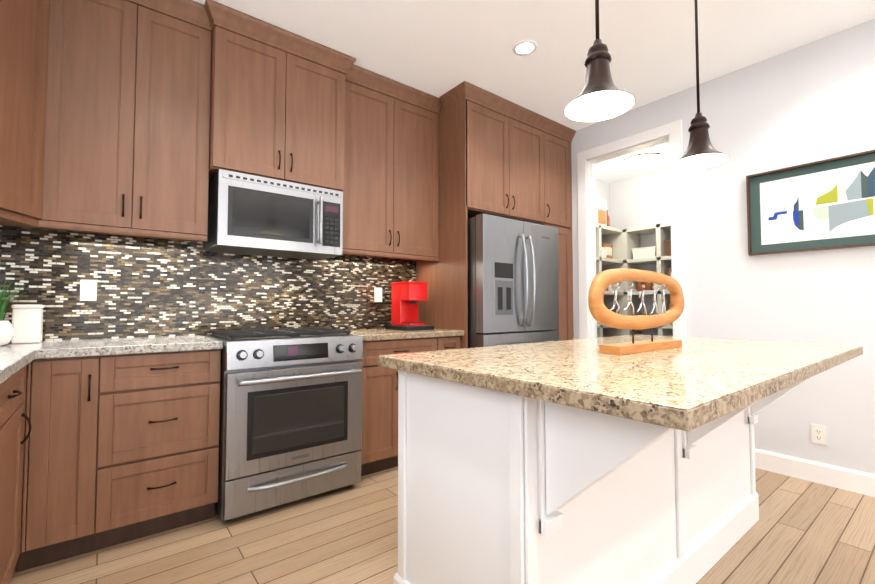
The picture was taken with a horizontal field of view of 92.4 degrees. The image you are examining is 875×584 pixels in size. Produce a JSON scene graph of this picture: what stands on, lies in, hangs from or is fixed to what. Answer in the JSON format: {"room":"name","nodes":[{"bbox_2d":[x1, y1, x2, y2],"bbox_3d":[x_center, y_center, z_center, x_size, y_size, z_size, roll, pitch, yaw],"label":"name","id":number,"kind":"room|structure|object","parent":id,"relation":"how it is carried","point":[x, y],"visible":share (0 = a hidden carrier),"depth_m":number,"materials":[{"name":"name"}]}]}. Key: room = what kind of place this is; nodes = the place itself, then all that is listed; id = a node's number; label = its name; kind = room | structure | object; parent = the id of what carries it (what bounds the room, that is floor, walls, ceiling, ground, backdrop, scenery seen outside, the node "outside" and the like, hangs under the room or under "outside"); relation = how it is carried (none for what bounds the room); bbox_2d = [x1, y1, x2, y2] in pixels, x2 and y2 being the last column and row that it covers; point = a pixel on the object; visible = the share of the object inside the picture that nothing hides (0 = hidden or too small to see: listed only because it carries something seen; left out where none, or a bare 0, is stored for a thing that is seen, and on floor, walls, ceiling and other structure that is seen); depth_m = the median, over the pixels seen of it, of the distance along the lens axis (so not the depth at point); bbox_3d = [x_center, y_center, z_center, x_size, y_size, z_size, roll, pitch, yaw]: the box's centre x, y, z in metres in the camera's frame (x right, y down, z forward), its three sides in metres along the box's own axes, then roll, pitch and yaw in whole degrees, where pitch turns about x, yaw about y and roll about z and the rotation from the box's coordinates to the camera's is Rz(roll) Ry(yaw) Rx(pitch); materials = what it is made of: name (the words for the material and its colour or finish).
{"room":"kitchen","nodes":[
{"label":"kitchen","id":0,"kind":"room"},
{"bbox_2d":[50,178,609,340],"bbox_3d":[-0.155,-0.164,3.787,6.550,2.780,0.150,2,-3,-38],"label":"wall","id":1,"kind":"structure","parent":0,"point":[602,189],"depth_m":5.62,"materials":[{"name":"white paint"}]},
{"bbox_2d":[0,0,67,230],"bbox_3d":[-1.986,-0.987,1.676,0.700,1.279,0.910,2,-3,-38],"label":"upper cabinet","id":2,"kind":"object","parent":1,"relation":"attached to","point":[31,31],"depth_m":1.88,"materials":[{"name":"brown wood"}]},
{"bbox_2d":[60,0,215,241],"bbox_3d":[-1.661,-0.965,2.269,0.729,1.279,0.384,2,-3,-38],"label":"upper cabinet","id":3,"kind":"object","parent":1,"relation":"attached to","point":[143,118],"depth_m":2.19,"materials":[{"name":"brown wood"}]},
{"bbox_2d":[208,4,347,195],"bbox_3d":[-1.060,-1.134,2.748,0.800,0.906,0.388,2,-3,-38],"label":"upper cabinet","id":4,"kind":"object","parent":1,"relation":"attached to","point":[280,99],"depth_m":2.56,"materials":[{"name":"brown wood"}]},
{"bbox_2d":[204,169,342,259],"bbox_3d":[-1.032,-0.463,2.704,0.752,0.426,0.446,2,-3,-38],"label":"microwave","id":5,"kind":"object","parent":4,"relation":"attached to","point":[248,214],"visible":1,"depth_m":2.54,"materials":[{"name":"silver metal"}]},
{"bbox_2d":[342,64,439,260],"bbox_3d":[-0.427,-0.927,3.286,0.868,1.279,0.318,2,-3,-38],"label":"upper cabinet","id":6,"kind":"object","parent":1,"relation":"attached to","point":[391,205],"depth_m":3.14,"materials":[{"name":"brown wood"}]},
{"bbox_2d":[10,466,874,583],"bbox_3d":[1.923,1.159,1.108,6.550,0.060,6.850,2,-3,-38],"label":"floor","id":7,"kind":"structure","parent":0,"point":[800,531],"depth_m":1.90,"materials":[{"name":"brown wood"}]},
{"bbox_2d":[0,365,30,583],"bbox_3d":[-1.342,0.678,0.780,0.677,0.875,3.018,2,-3,-38],"label":"base cabinet","id":8,"kind":"object","parent":7,"relation":"on","point":[13,415],"visible":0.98,"depth_m":1.49,"materials":[{"name":"brown wood"}]},
{"bbox_2d":[0,341,47,383],"bbox_3d":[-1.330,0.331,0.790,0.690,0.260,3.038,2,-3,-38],"label":"countertop","id":9,"kind":"structure","parent":8,"relation":"on","point":[14,358],"depth_m":1.54,"materials":[{"name":"stone"}]},
{"bbox_2d":[0,280,31,345],"bbox_3d":[-1.993,0.078,1.839,0.359,0.321,0.328,2,-3,-38],"label":"plant","id":10,"kind":"object","parent":9,"relation":"on","point":[6,331],"visible":1,"depth_m":1.86,"materials":[{"name":"green plant"}]},
{"bbox_2d":[11,304,43,343],"bbox_3d":[-1.989,0.154,2.037,0.106,0.185,0.106,2,-3,-38],"label":"canister","id":11,"kind":"object","parent":9,"relation":"on","point":[27,323],"visible":0.98,"depth_m":2.00,"materials":[{"name":"white ceramic"}]},
{"bbox_2d":[16,349,220,571],"bbox_3d":[-1.567,0.728,2.126,0.734,0.875,0.627,2,-3,-38],"label":"base cabinet","id":12,"kind":"object","parent":7,"relation":"on","point":[121,448],"visible":1,"depth_m":1.88,"materials":[{"name":"brown wood"}]},
{"bbox_2d":[38,335,222,358],"bbox_3d":[-1.543,0.271,2.162,0.674,0.038,0.627,2,-3,-38],"label":"countertop","id":13,"kind":"structure","parent":12,"relation":"on","point":[109,346],"depth_m":1.98,"materials":[{"name":"stone"}]},
{"bbox_2d":[202,327,362,520],"bbox_3d":[-0.936,0.709,2.540,0.764,0.945,0.744,2,-3,-38],"label":"range","id":14,"kind":"object","parent":7,"relation":"on","point":[290,428],"visible":0.96,"depth_m":2.26,"materials":[{"name":"silver metal"}]},
{"bbox_2d":[359,336,460,475],"bbox_3d":[-0.334,0.764,3.100,0.874,0.875,0.627,2,-3,-38],"label":"base cabinet","id":15,"kind":"object","parent":7,"relation":"on","point":[379,450],"visible":0.4,"depth_m":2.73,"materials":[{"name":"brown wood"}]},
{"bbox_2d":[343,329,463,340],"bbox_3d":[-0.335,0.306,3.119,0.874,0.038,0.623,2,-3,-38],"label":"countertop","id":16,"kind":"structure","parent":15,"relation":"on","point":[375,334],"depth_m":2.89,"materials":[{"name":"stone"}]},
{"bbox_2d":[385,281,433,330],"bbox_3d":[-0.220,0.108,3.285,0.260,0.369,0.300,2,-3,-38],"label":"coffee maker","id":17,"kind":"object","parent":16,"relation":"on","point":[406,296],"visible":1,"depth_m":3.23,"materials":[{"name":"red plastic"}]},
{"bbox_2d":[416,81,575,348],"bbox_3d":[0.550,-0.162,3.794,1.430,2.778,0.690,2,-3,-38],"label":"cabinet","id":18,"kind":"object","parent":7,"relation":"on","point":[499,156],"visible":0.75,"depth_m":3.42,"materials":[{"name":"brown wood"}]},
{"bbox_2d":[467,214,558,347],"bbox_3d":[0.475,0.332,3.592,0.910,1.775,0.848,2,-3,-38],"label":"fridge","id":19,"kind":"object","parent":7,"relation":"on","point":[513,281],"visible":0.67,"depth_m":3.24,"materials":[{"name":"silver metal"}]},
{"bbox_2d":[394,370,810,583],"bbox_3d":[0.855,0.712,1.701,1.826,0.877,0.958,2,-3,-38],"label":"kitchen island","id":20,"kind":"object","parent":7,"relation":"on","point":[496,487],"visible":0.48,"depth_m":1.30,"materials":[{"name":"white paint"}]},
{"bbox_2d":[379,334,862,430],"bbox_3d":[0.848,0.254,1.698,1.895,0.038,1.025,2,-3,-38],"label":"island countertop","id":21,"kind":"structure","parent":20,"relation":"on","point":[691,383],"depth_m":1.16,"materials":[{"name":"stone"}]},
{"bbox_2d":[588,268,683,354],"bbox_3d":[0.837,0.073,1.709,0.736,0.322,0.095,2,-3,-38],"label":"sculpture","id":22,"kind":"object","parent":21,"relation":"on","point":[600,311],"visible":1,"depth_m":1.64,"materials":[{"name":"brown wood"}]},
{"bbox_2d":[596,224,627,337],"bbox_3d":[1.649,0.241,4.860,1.350,2.050,0.378,2,-3,-38],"label":"shelf unit","id":23,"kind":"object","parent":7,"relation":"on","point":[623,242],"depth_m":5.18,"materials":[{"name":"grey paint"}]},
{"bbox_2d":[595,197,606,225],"bbox_3d":[1.896,-0.947,5.099,0.202,0.340,0.222,2,-3,-38],"label":"box","id":24,"kind":"object","parent":23,"relation":"on","point":[600,209],"visible":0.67,"depth_m":5.00,"materials":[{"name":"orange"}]},
{"bbox_2d":[602,247,606,257],"bbox_3d":[1.895,-0.465,5.082,0.209,0.135,0.230,2,-3,-38],"label":"container","id":25,"kind":"object","parent":23,"relation":"on","point":[604,252],"visible":0.15,"depth_m":5.02,"materials":[{"name":"white"}]},
{"bbox_2d":[602,243,612,258],"bbox_3d":[2.084,-0.493,5.232,0.195,0.202,0.106,2,-3,-38],"label":"box","id":26,"kind":"object","parent":23,"relation":"on","point":[609,247],"visible":0.5,"depth_m":5.20,"materials":[{"name":"brown cardboard"}]},
{"bbox_2d":[606,210,609,226],"bbox_3d":[2.109,-0.901,5.268,0.115,0.260,0.069,2,-3,-38],"label":"box","id":27,"kind":"object","parent":23,"relation":"on","point":[607,219],"visible":0.27,"depth_m":5.26,"materials":[{"name":"orange cardboard"}]},
{"bbox_2d":[624,222,672,335],"bbox_3d":[2.924,0.233,4.625,0.358,2.050,2.328,2,-3,-38],"label":"shelf unit","id":28,"kind":"object","parent":7,"relation":"on","point":[632,239],"depth_m":4.98,"materials":[{"name":"grey paint"}]},
{"bbox_2d":[631,246,655,258],"bbox_3d":[2.556,-0.464,5.101,0.230,0.135,0.290,2,-3,-38],"label":"storage box","id":29,"kind":"object","parent":28,"relation":"on","point":[644,252],"visible":0.65,"depth_m":5.02,"materials":[{"name":"white cardboard"}]},
{"bbox_2d":[637,282,656,290],"bbox_3d":[2.556,-0.097,5.088,0.080,0.180,0.280,2,-3,-38],"label":"box","id":30,"kind":"object","parent":28,"relation":"on","point":[648,286],"visible":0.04,"depth_m":5.07,"materials":[{"name":"brown cardboard"}]},
{"bbox_2d":[664,240,670,255],"bbox_3d":[2.798,-0.500,4.797,0.250,0.185,0.290,2,-3,-38],"label":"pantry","id":31,"kind":"object","parent":28,"relation":"on","point":[668,246],"visible":0.25,"depth_m":4.80,"materials":[{"name":"brown cardboard"}]},
{"bbox_2d":[668,268,671,276],"bbox_3d":[2.798,-0.149,4.783,0.114,0.261,0.271,2,-3,-38],"label":"box","id":32,"kind":"object","parent":28,"relation":"on","point":[669,272],"visible":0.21,"depth_m":4.84,"materials":[{"name":"brown cardboard"}]},
{"bbox_2d":[193,0,874,182],"bbox_3d":[1.923,-1.680,1.213,6.550,0.060,6.850,2,-3,-38],"label":"ceiling","id":33,"kind":"structure","parent":0,"point":[438,48],"depth_m":2.63,"materials":[{"name":"white paint"}]},
{"bbox_2d":[513,40,536,55],"bbox_3d":[0.570,-1.589,2.736,0.156,0.008,0.156,2,-3,-38],"label":"recessed light","id":34,"kind":"object","parent":33,"relation":"in","point":[524,47],"visible":1,"depth_m":2.73,"materials":[{"name":"white plastic"}]},
{"bbox_2d":[564,0,634,121],"bbox_3d":[0.550,-1.135,1.453,0.228,1.010,0.228,2,-3,-38],"label":"pendant light","id":35,"kind":"object","parent":33,"relation":"hanging from","point":[601,97],"visible":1,"depth_m":1.44,"materials":[{"name":"black metal"}]},
{"bbox_2d":[621,144,664,167],"bbox_3d":[2.108,-1.440,4.317,0.404,0.190,0.404,2,-3,-38],"label":"ceiling light","id":36,"kind":"object","parent":33,"relation":"attached to","point":[649,156],"visible":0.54,"depth_m":4.24,"materials":[{"name":"white glass"}]},
{"bbox_2d":[672,0,728,169],"bbox_3d":[1.233,-1.115,1.992,0.228,1.010,0.228,2,-3,-38],"label":"pendant light","id":37,"kind":"object","parent":33,"relation":"hanging from","point":[701,152],"visible":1,"depth_m":1.98,"materials":[{"name":"black metal"}]},
{"bbox_2d":[610,169,670,334],"bbox_3d":[4.448,-0.188,3.125,0.150,2.780,6.600,2,-3,-38],"label":"wall","id":38,"kind":"structure","parent":0,"point":[640,201],"depth_m":5.32,"materials":[{"name":"white paint"}]},
{"bbox_2d":[571,18,874,474],"bbox_3d":[2.985,-0.231,1.969,0.120,2.780,6.600,2,-3,-38],"label":"wall","id":39,"kind":"structure","parent":0,"point":[813,101],"depth_m":2.76,"materials":[{"name":"white paint"}]},
{"bbox_2d":[577,120,686,338],"bbox_3d":[1.670,-0.054,3.626,0.156,2.550,0.920,2,-3,-38],"label":"door frame","id":40,"kind":"structure","parent":39,"relation":"attached to","point":[586,244],"depth_m":3.70,"materials":[{"name":"white"}]},
{"bbox_2d":[746,150,874,255],"bbox_3d":[2.459,-0.542,2.517,0.038,0.551,0.995,2,-3,-38],"label":"framed painting","id":41,"kind":"object","parent":39,"relation":"attached to","point":[823,204],"visible":1,"depth_m":2.64,"materials":[{"name":"white paper"}]},
{"bbox_2d":[755,449,874,496],"bbox_3d":[3.136,1.085,1.621,0.014,0.125,5.945,2,-3,-38],"label":"baseboard","id":42,"kind":"structure","parent":39,"relation":"attached to","point":[859,482],"depth_m":2.60,"materials":[{"name":"white wood"}]},
{"bbox_2d":[811,424,826,444],"bbox_3d":[2.367,0.883,2.605,0.008,0.115,0.070,2,-3,-38],"label":"electrical outlet","id":43,"kind":"object","parent":39,"relation":"attached to","point":[818,434],"visible":1,"depth_m":2.60,"materials":[{"name":"white plastic"}]},
{"bbox_3d":[-0.572,-0.335,-0.843,0.150,2.780,6.600,2,-3,-38],"label":"wall","id":44,"kind":"structure","parent":0,"visible":0},
{"bbox_2d":[0,225,415,341],"bbox_3d":[-1.360,-0.025,2.725,2.990,0.595,0.010,2,-3,-38],"label":"tile backsplash","id":45,"kind":"structure","parent":44,"relation":"attached to","point":[150,287],"depth_m":2.52,"materials":[{"name":"tile"}]},
{"bbox_2d":[80,280,96,300],"bbox_3d":[-1.899,-0.009,2.285,0.070,0.115,0.008,2,-3,-38],"label":"outlet","id":46,"kind":"object","parent":45,"relation":"attached to","point":[88,290],"visible":1,"depth_m":2.28,"materials":[{"name":"white plastic"}]},
{"bbox_2d":[374,288,381,301],"bbox_3d":[-0.480,0.023,3.407,0.070,0.115,0.008,2,-3,-38],"label":"outlet","id":47,"kind":"object","parent":45,"relation":"attached to","point":[377,294],"visible":1,"depth_m":3.40,"materials":[{"name":"white plastic"}]}
]}

